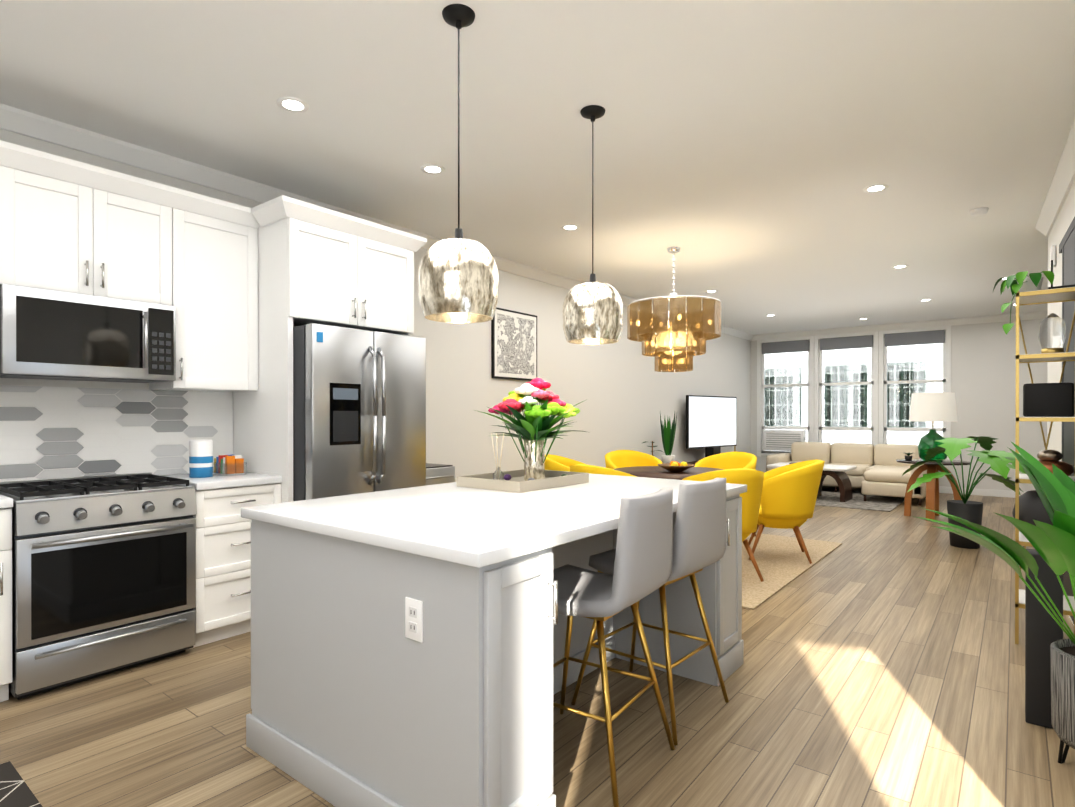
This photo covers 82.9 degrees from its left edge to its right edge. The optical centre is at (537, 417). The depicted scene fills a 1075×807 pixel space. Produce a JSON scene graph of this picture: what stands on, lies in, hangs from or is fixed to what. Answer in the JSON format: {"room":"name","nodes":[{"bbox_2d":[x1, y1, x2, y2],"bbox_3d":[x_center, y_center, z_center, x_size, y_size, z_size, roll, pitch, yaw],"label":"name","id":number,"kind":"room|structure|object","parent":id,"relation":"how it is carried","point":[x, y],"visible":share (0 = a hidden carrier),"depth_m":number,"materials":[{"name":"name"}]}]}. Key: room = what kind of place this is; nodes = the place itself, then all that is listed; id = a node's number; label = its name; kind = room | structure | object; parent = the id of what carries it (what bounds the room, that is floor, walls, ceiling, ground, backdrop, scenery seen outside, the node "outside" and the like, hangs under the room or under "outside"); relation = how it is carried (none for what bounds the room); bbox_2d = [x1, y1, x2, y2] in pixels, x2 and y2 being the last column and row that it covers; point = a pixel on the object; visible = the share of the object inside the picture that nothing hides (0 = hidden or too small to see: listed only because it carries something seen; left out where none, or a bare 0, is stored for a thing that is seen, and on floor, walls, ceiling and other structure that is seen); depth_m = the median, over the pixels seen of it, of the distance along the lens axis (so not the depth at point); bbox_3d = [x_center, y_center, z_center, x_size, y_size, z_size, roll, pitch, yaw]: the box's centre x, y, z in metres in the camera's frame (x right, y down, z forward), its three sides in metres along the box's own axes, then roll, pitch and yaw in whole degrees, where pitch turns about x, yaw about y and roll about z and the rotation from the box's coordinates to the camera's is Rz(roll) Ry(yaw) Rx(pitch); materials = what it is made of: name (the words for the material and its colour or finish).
{"room":"dining room and kitchen","nodes":[
{"label":"dining room and kitchen","id":0,"kind":"room"},
{"bbox_2d":[0,129,750,481],"bbox_3d":[-0.601,-0.166,6.114,0.150,2.900,15.900,0,0,38],"label":"wall","id":1,"kind":"structure","parent":0,"point":[624,391],"depth_m":6.95,"materials":[{"name":"white paint"}]},
{"bbox_2d":[0,140,19,285],"bbox_3d":[-3.004,-0.736,2.644,0.349,1.140,1.064,0,0,38],"label":"upper cabinet","id":2,"kind":"object","parent":1,"relation":"attached to","point":[9,153],"depth_m":2.94,"materials":[{"name":"white wood"}]},
{"bbox_2d":[20,146,175,305],"bbox_3d":[-2.478,-0.973,3.313,0.349,0.670,0.766,0,0,38],"label":"upper cabinet","id":3,"kind":"object","parent":1,"relation":"attached to","point":[69,225],"depth_m":3.21,"materials":[{"name":"white wood"}]},
{"bbox_2d":[0,284,175,382],"bbox_3d":[-2.436,-0.418,3.282,0.456,0.429,0.756,0,0,38],"label":"microwave","id":4,"kind":"object","parent":3,"relation":"attached to","point":[46,334],"visible":1,"depth_m":3.12,"materials":[{"name":"silver metal"}]},
{"bbox_2d":[0,385,232,481],"bbox_3d":[-3.061,0.098,2.851,0.008,0.529,3.228,0,0,38],"label":"tile backsplash","id":5,"kind":"structure","parent":1,"relation":"attached to","point":[46,432],"depth_m":3.54,"materials":[{"name":"white tile"}]},
{"bbox_2d":[149,188,258,391],"bbox_3d":[-2.105,-0.739,3.789,0.349,1.140,0.568,0,0,38],"label":"upper cabinet","id":6,"kind":"object","parent":1,"relation":"attached to","point":[217,240],"depth_m":3.70,"materials":[{"name":"white wood"}]},
{"bbox_2d":[491,307,536,380],"bbox_3d":[-0.233,-0.756,6.433,0.029,0.720,0.720,0,0,38],"label":"framed art","id":7,"kind":"object","parent":1,"relation":"attached to","point":[513,345],"visible":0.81,"depth_m":6.39,"materials":[{"name":"black"}]},
{"bbox_2d":[0,485,1074,806],"bbox_3d":[1.817,1.340,4.219,6.400,0.100,16.000,0,0,38],"label":"floor","id":8,"kind":"structure","parent":0,"point":[884,659],"depth_m":2.63,"materials":[{"name":"brown wood"}]},
{"bbox_2d":[0,508,12,701],"bbox_3d":[-2.830,0.852,2.643,0.630,0.884,0.729,0,0,38],"label":"base cabinet","id":9,"kind":"object","parent":8,"relation":"on","point":[6,678],"visible":1,"depth_m":2.71,"materials":[{"name":"white wood"}]},
{"bbox_2d":[0,494,12,508],"bbox_3d":[-3.203,0.385,2.154,0.645,0.040,1.955,0,0,38],"label":"countertop","id":10,"kind":"structure","parent":9,"relation":"on","point":[6,502],"depth_m":2.71,"materials":[{"name":"white stone"}]},
{"bbox_2d":[0,761,41,806],"bbox_3d":[-2.192,1.292,1.347,0.804,0.010,1.734,0,0,38],"label":"kitchen mat","id":11,"kind":"object","parent":8,"relation":"on","point":[15,791],"visible":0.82,"depth_m":2.10,"materials":[{"name":"grey fabric"}]},
{"bbox_2d":[0,472,196,698],"bbox_3d":[-2.329,0.815,3.202,0.728,0.955,0.756,0,0,38],"label":"range","id":12,"kind":"object","parent":8,"relation":"on","point":[103,574],"visible":1,"depth_m":2.98,"materials":[{"name":"silver metal"}]},
{"bbox_2d":[193,483,280,647],"bbox_3d":[-1.959,0.849,3.724,0.666,0.885,0.498,0,0,38],"label":"base cabinet","id":13,"kind":"object","parent":8,"relation":"on","point":[222,608],"visible":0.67,"depth_m":3.48,"materials":[{"name":"white wood"}]},
{"bbox_2d":[160,472,281,489],"bbox_3d":[-1.968,0.381,3.728,0.645,0.040,0.496,0,0,38],"label":"countertop","id":14,"kind":"structure","parent":13,"relation":"on","point":[214,481],"depth_m":3.59,"materials":[{"name":"white stone"}]},
{"bbox_2d":[189,440,212,477],"bbox_3d":[-2.034,0.249,3.680,0.127,0.222,0.127,0,0,38],"label":"canister","id":15,"kind":"object","parent":14,"relation":"on","point":[200,458],"visible":1,"depth_m":3.63,"materials":[{"name":"white ceramic"}]},
{"bbox_2d":[213,454,246,475],"bbox_3d":[-1.951,0.300,3.850,0.200,0.119,0.130,0,0,38],"label":"caddy","id":16,"kind":"object","parent":14,"relation":"on","point":[227,465],"visible":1,"depth_m":3.80,"materials":[{"name":"orange plastic"}]},
{"bbox_2d":[233,195,426,502],"bbox_3d":[-1.461,-0.010,4.267,0.775,2.600,1.119,0,0,38],"label":"tall cabinet","id":17,"kind":"object","parent":8,"relation":"on","point":[320,265],"visible":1,"depth_m":3.88,"materials":[{"name":"white wood"}]},
{"bbox_2d":[293,323,425,500],"bbox_3d":[-1.378,0.365,4.202,0.946,1.850,0.886,0,0,38],"label":"refrigerator","id":18,"kind":"object","parent":8,"relation":"on","point":[359,410],"visible":0.38,"depth_m":3.84,"materials":[{"name":"grey metal"}]},
{"bbox_2d":[426,463,454,485],"bbox_3d":[-1.033,0.838,4.918,0.648,0.900,0.460,0,0,38],"label":"beverage cooler","id":19,"kind":"object","parent":8,"relation":"on","point":[439,473],"visible":0.12,"depth_m":4.80,"materials":[{"name":"silver metal"}]},
{"bbox_2d":[246,494,743,806],"bbox_3d":[-0.019,0.844,2.780,1.302,0.900,2.002,0,0,38],"label":"kitchen island","id":20,"kind":"object","parent":8,"relation":"on","point":[383,677],"visible":0.73,"depth_m":1.92,"materials":[{"name":"gray paint"},{"name":"white paint"},{"name":"nickel"}]},
{"bbox_2d":[241,473,746,567],"bbox_3d":[-0.033,0.373,2.790,1.290,0.039,2.030,0,0,38],"label":"island countertop","id":21,"kind":"structure","parent":20,"relation":"on","point":[455,523],"depth_m":2.20,"materials":[{"name":"white stone"}]},
{"bbox_2d":[456,378,588,492],"bbox_3d":[-0.026,0.071,3.258,0.578,0.561,0.737,0,0,38],"label":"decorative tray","id":22,"kind":"object","parent":21,"relation":"on","point":[534,423],"visible":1,"depth_m":3.14,"materials":[{"name":"green leaf"},{"name":"colored flower petals"},{"name":"clear glass"}]},
{"bbox_2d":[553,488,674,806],"bbox_3d":[0.203,0.781,2.297,0.580,1.025,0.498,0,0,34],"label":"bar stool","id":23,"kind":"object","parent":8,"relation":"on","point":[643,558],"visible":0.75,"depth_m":2.11,"materials":[{"name":"light gray leather"},{"name":"gold brass"}]},
{"bbox_2d":[571,478,728,744],"bbox_3d":[0.525,0.779,2.734,0.592,1.025,0.523,0,0,38],"label":"bar stool","id":24,"kind":"object","parent":8,"relation":"on","point":[699,542],"visible":0.73,"depth_m":2.53,"materials":[{"name":"light gray leather"},{"name":"gold brass"}]},
{"bbox_2d":[643,441,662,455],"bbox_3d":[1.598,0.803,8.329,0.297,0.950,0.312,0,0,38],"label":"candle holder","id":25,"kind":"object","parent":8,"relation":"on","point":[652,446],"visible":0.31,"depth_m":8.34,"materials":[{"name":"grey metal"}]},
{"bbox_2d":[686,395,736,466],"bbox_3d":[2.680,0.464,9.801,0.420,1.620,3.150,0,0,38],"label":"television","id":26,"kind":"object","parent":8,"relation":"on","point":[711,425],"visible":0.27,"depth_m":9.92,"materials":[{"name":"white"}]},
{"bbox_2d":[660,413,676,462],"bbox_3d":[1.883,0.316,8.771,0.216,0.820,0.264,0,0,38],"label":"snake plant","id":27,"kind":"object","parent":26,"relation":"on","point":[668,434],"visible":0.83,"depth_m":8.71,"materials":[{"name":"green plant"}]},
{"bbox_2d":[742,533,841,609],"bbox_3d":[1.200,1.278,5.943,2.700,0.011,2.650,0,0,38],"label":"dining rug","id":28,"kind":"object","parent":8,"relation":"on","point":[782,562],"visible":0.36,"depth_m":5.30,"materials":[{"name":"beige carpet"}]},
{"bbox_2d":[545,454,586,471],"bbox_3d":[0.391,0.825,6.133,0.714,0.889,0.655,0,0,38],"label":"dining chair","id":29,"kind":"object","parent":28,"relation":"on","point":[556,463],"visible":0.06,"depth_m":6.02,"materials":[{"name":"yellow fabric"}]},
{"bbox_2d":[570,464,636,476],"bbox_3d":[0.598,0.828,5.147,0.642,0.889,0.684,0,0,38],"label":"dining chair","id":30,"kind":"object","parent":28,"relation":"on","point":[590,469],"visible":0.06,"depth_m":4.86,"materials":[{"name":"yellow fabric"}]},
{"bbox_2d":[605,450,661,468],"bbox_3d":[1.074,0.824,6.738,0.725,0.889,0.707,0,0,38],"label":"dining chair","id":31,"kind":"object","parent":28,"relation":"on","point":[621,458],"visible":0.12,"depth_m":7.01,"materials":[{"name":"yellow fabric"}]},
{"bbox_2d":[614,466,723,479],"bbox_3d":[1.303,0.895,5.830,1.220,0.755,1.220,0,0,38],"label":"dining table","id":32,"kind":"object","parent":28,"relation":"on","point":[651,471],"visible":0.35,"depth_m":5.79,"materials":[{"name":"brown wood"}]},
{"bbox_2d":[658,461,694,471],"bbox_3d":[1.311,0.467,5.758,0.350,0.098,0.350,0,0,38],"label":"fruit bowl","id":33,"kind":"object","parent":32,"relation":"on","point":[673,466],"visible":1,"depth_m":5.68,"materials":[{"name":"brown wood"}]},
{"bbox_2d":[682,468,763,581],"bbox_3d":[1.465,0.829,4.909,0.722,0.889,0.714,0,0,38],"label":"dining chair","id":34,"kind":"object","parent":28,"relation":"on","point":[752,479],"visible":0.35,"depth_m":4.61,"materials":[{"name":"yellow fabric"}]},
{"bbox_2d":[694,451,756,535],"bbox_3d":[2.007,0.824,6.513,0.642,0.889,0.684,0,0,38],"label":"dining chair","id":35,"kind":"object","parent":28,"relation":"on","point":[731,460],"visible":0.19,"depth_m":6.73,"materials":[{"name":"yellow fabric"}]},
{"bbox_2d":[748,459,824,563],"bbox_3d":[2.220,0.827,5.559,0.717,0.889,0.662,0,0,38],"label":"dining chair","id":36,"kind":"object","parent":28,"relation":"on","point":[789,496],"visible":0.88,"depth_m":5.31,"materials":[{"name":"yellow fabric"}]},
{"bbox_2d":[815,489,904,511],"bbox_3d":[4.480,1.268,9.757,2.350,0.011,2.100,0,0,38],"label":"living room rug","id":37,"kind":"object","parent":8,"relation":"on","point":[829,498],"visible":0.29,"depth_m":9.12,"materials":[{"name":"grey carpet"}]},
{"bbox_2d":[767,462,856,501],"bbox_3d":[4.306,1.009,9.575,1.160,0.505,0.720,0,0,38],"label":"coffee table","id":38,"kind":"object","parent":37,"relation":"on","point":[837,473],"visible":0.5,"depth_m":9.21,"materials":[{"name":"brown"}]},
{"bbox_2d":[766,442,926,505],"bbox_3d":[5.086,0.860,10.138,2.530,0.800,1.850,0,0,38],"label":"sectional sofa","id":39,"kind":"object","parent":37,"relation":"on","point":[882,476],"visible":0.6,"depth_m":10.24,"materials":[{"name":"beige fabric"}]},
{"bbox_2d":[896,459,969,520],"bbox_3d":[5.026,0.917,7.738,0.810,0.725,0.810,0,0,38],"label":"round side table","id":40,"kind":"object","parent":8,"relation":"on","point":[932,494],"visible":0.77,"depth_m":7.62,"materials":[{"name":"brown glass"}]},
{"bbox_2d":[904,452,912,460],"bbox_3d":[4.749,0.503,7.789,0.170,0.101,0.170,0,0,38],"label":"succulent","id":41,"kind":"object","parent":40,"relation":"on","point":[908,457],"visible":1,"depth_m":7.76,"materials":[{"name":"green plant"}]},
{"bbox_2d":[909,392,957,460],"bbox_3d":[5.026,0.124,7.736,0.520,0.860,0.520,0,0,38],"label":"table lamp","id":42,"kind":"object","parent":40,"relation":"on","point":[934,407],"visible":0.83,"depth_m":7.58,"materials":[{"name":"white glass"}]},
{"bbox_2d":[902,436,1025,548],"bbox_3d":[4.261,0.740,6.008,1.214,1.089,1.380,0,0,38],"label":"monstera plant","id":43,"kind":"object","parent":8,"relation":"on","point":[972,511],"visible":0.98,"depth_m":5.95,"materials":[{"name":"green plant"}]},
{"bbox_2d":[912,442,1074,762],"bbox_3d":[1.836,0.700,2.279,0.731,1.203,0.890,0,0,38],"label":"potted plant","id":44,"kind":"object","parent":8,"relation":"on","point":[1054,545],"visible":1,"depth_m":2.19,"materials":[{"name":"green plant"}]},
{"bbox_2d":[993,271,1074,643],"bbox_3d":[2.888,0.232,3.530,0.400,2.120,0.457,0,0,38],"label":"etagere shelf","id":45,"kind":"object","parent":8,"relation":"on","point":[1026,290],"visible":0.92,"depth_m":3.46,"materials":[{"name":"gold metal"}]},
{"bbox_2d":[1012,490,1052,525],"bbox_3d":[2.943,0.567,3.537,0.290,0.270,0.280,0,0,38],"label":"vase","id":46,"kind":"object","parent":45,"relation":"on","point":[1031,507],"visible":0.19,"depth_m":3.49,"materials":[{"name":"grey ceramic"}]},
{"bbox_2d":[1023,382,1073,416],"bbox_3d":[2.927,-0.098,3.491,0.220,0.190,0.170,0,0,38],"label":"speaker","id":47,"kind":"object","parent":45,"relation":"on","point":[1048,399],"visible":1,"depth_m":3.42,"materials":[{"name":"black"}]},
{"bbox_2d":[1039,313,1065,352],"bbox_3d":[2.952,-0.478,3.489,0.124,0.240,0.122,0,0,38],"label":"lantern","id":48,"kind":"object","parent":45,"relation":"on","point":[1054,316],"visible":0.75,"depth_m":3.47,"materials":[{"name":"gold metal"}]},
{"bbox_2d":[1037,450,1073,475],"bbox_3d":[2.950,0.267,3.505,0.210,0.161,0.210,0,0,38],"label":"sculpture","id":49,"kind":"object","parent":45,"relation":"on","point":[1048,459],"visible":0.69,"depth_m":3.45,"materials":[{"name":"brown"}]},
{"bbox_2d":[1048,260,1074,288],"bbox_3d":[3.006,-0.813,3.484,0.130,0.200,0.120,0,0,38],"label":"router","id":50,"kind":"object","parent":45,"relation":"on","point":[1056,287],"visible":0.31,"depth_m":3.46,"materials":[{"name":"black"}]},
{"bbox_2d":[1025,549,1062,728],"bbox_3d":[2.150,0.934,2.584,0.120,0.720,0.120,0,0,38],"label":"pedestal planter","id":51,"kind":"object","parent":8,"relation":"on","point":[1043,630],"visible":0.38,"depth_m":2.54,"materials":[{"name":"grey"}]},
{"bbox_2d":[0,0,1074,334],"bbox_3d":[1.817,-1.660,4.211,6.400,0.100,16.000,0,0,38],"label":"ceiling","id":52,"kind":"structure","parent":0,"point":[746,152],"depth_m":3.32,"materials":[{"name":"white paint"}]},
{"bbox_2d":[277,97,308,112],"bbox_3d":[-1.257,-1.604,3.129,0.154,0.006,0.154,0,0,29],"label":"recessed light","id":53,"kind":"object","parent":52,"relation":"in","point":[293,104],"depth_m":3.12,"materials":[{"name":"white"}]},
{"bbox_2d":[421,164,444,173],"bbox_3d":[-0.679,-1.607,3.946,0.154,0.006,0.154,0,0,29],"label":"recessed light","id":54,"kind":"object","parent":52,"relation":"in","point":[428,168],"depth_m":3.94,"materials":[{"name":"white"}]},
{"bbox_2d":[418,4,498,322],"bbox_3d":[-0.314,-1.000,2.429,0.319,1.210,0.319,0,0,38],"label":"pendant light","id":55,"kind":"object","parent":52,"relation":"hanging from","point":[458,278],"visible":1,"depth_m":2.31,"materials":[{"name":"silver metal"}]},
{"bbox_2d":[561,224,578,230],"bbox_3d":[0.278,-1.610,5.165,0.154,0.006,0.154,0,0,29],"label":"recessed light","id":56,"kind":"object","parent":52,"relation":"in","point":[569,227],"depth_m":5.16,"materials":[{"name":"white"}]},
{"bbox_2d":[563,105,622,344],"bbox_3d":[0.291,-1.002,3.199,0.319,1.210,0.319,0,0,38],"label":"pendant light","id":57,"kind":"object","parent":52,"relation":"hanging from","point":[592,311],"visible":1,"depth_m":3.08,"materials":[{"name":"silver metal"}]},
{"bbox_2d":[627,247,720,371],"bbox_3d":[1.303,-1.028,5.825,0.872,1.172,0.879,0,0,38],"label":"chandelier","id":58,"kind":"object","parent":52,"relation":"hanging from","point":[676,336],"visible":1,"depth_m":5.54,"materials":[{"name":"gold metal"}]},
{"bbox_2d":[705,290,717,292],"bbox_3d":[2.237,-1.617,7.823,0.154,0.006,0.154,0,0,29],"label":"recessed light","id":59,"kind":"object","parent":52,"relation":"in","point":[708,291],"depth_m":7.83,"materials":[{"name":"white"}]},
{"bbox_2d":[863,184,887,192],"bbox_3d":[2.379,-1.607,4.279,0.154,0.006,0.154,0,0,-7],"label":"recessed light","id":60,"kind":"object","parent":52,"relation":"in","point":[878,187],"depth_m":4.27,"materials":[{"name":"white"}]},
{"bbox_2d":[892,265,908,268],"bbox_3d":[3.889,-1.614,6.526,0.154,0.006,0.154,0,0,29],"label":"recessed light","id":61,"kind":"object","parent":52,"relation":"in","point":[897,266],"depth_m":6.51,"materials":[{"name":"white"}]},
{"bbox_2d":[970,207,988,215],"bbox_3d":[3.429,-1.594,4.726,0.120,0.035,0.120,0,0,38],"label":"smoke detector","id":62,"kind":"object","parent":52,"relation":"attached to","point":[980,211],"visible":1,"depth_m":4.69,"materials":[{"name":"white plastic"}]},
{"bbox_2d":[751,319,1047,490],"bbox_3d":[6.690,-0.178,10.421,6.300,2.900,0.180,0,0,38],"label":"wall","id":63,"kind":"structure","parent":0,"point":[983,372],"depth_m":9.84,"materials":[{"name":"white paint"}]},
{"bbox_2d":[757,326,950,459],"bbox_3d":[5.657,-0.380,11.162,3.200,2.320,0.130,0,0,38],"label":"window frames","id":64,"kind":"structure","parent":63,"relation":"in","point":[814,346],"depth_m":11.12,"materials":[{"name":"white wood"}]},
{"bbox_2d":[763,430,805,450],"bbox_3d":[4.772,0.449,11.770,0.760,0.400,0.139,0,0,38],"label":"air conditioner unit","id":65,"kind":"object","parent":64,"relation":"attached to","point":[778,440],"visible":0.83,"depth_m":11.74,"materials":[{"name":"white plastic"}]},
{"bbox_2d":[939,486,1026,497],"bbox_3d":[6.641,1.218,10.339,5.970,0.110,0.015,0,0,38],"label":"baseboard","id":66,"kind":"structure","parent":63,"relation":"attached to","point":[990,492],"depth_m":9.83,"materials":[{"name":"white wood"}]},
{"bbox_2d":[1047,180,1074,460],"bbox_3d":[3.604,-0.156,2.815,1.760,2.900,15.895,0,0,38],"label":"wall","id":67,"kind":"structure","parent":0,"point":[1064,219],"depth_m":4.57,"materials":[{"name":"white paint"}]},
{"bbox_2d":[0,103,1074,340],"bbox_3d":[1.817,-1.560,4.211,6.000,0.100,15.600,0,0,38],"label":"crown molding","id":68,"kind":"structure","parent":67,"relation":"attached to","point":[26,123],"depth_m":4.02,"materials":[{"name":"white wood"}]},
{"bbox_2d":[1050,245,1055,266],"bbox_3d":[3.969,-1.237,4.685,0.028,0.150,0.100,0,0,38],"label":"thermostat","id":69,"kind":"object","parent":67,"relation":"attached to","point":[1053,252],"visible":0.81,"depth_m":4.64,"materials":[{"name":"white plastic"}]},
{"bbox_2d":[1059,217,1074,623],"bbox_3d":[3.277,0.021,3.696,0.101,2.500,1.599,0,0,38],"label":"sliding door","id":70,"kind":"structure","parent":67,"relation":"attached to","point":[1067,247],"depth_m":3.95,"materials":[{"name":"black"}]},
{"label":"outside","id":71,"kind":"structure","parent":0,"visible":0},
{"bbox_2d":[765,343,942,450],"bbox_3d":[10.287,-1.752,19.048,24.200,22.000,0.400,0,0,38],"label":"building","id":72,"kind":"structure","parent":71,"point":[850,397],"depth_m":19.16,"materials":[{"name":"white"}]}
]}

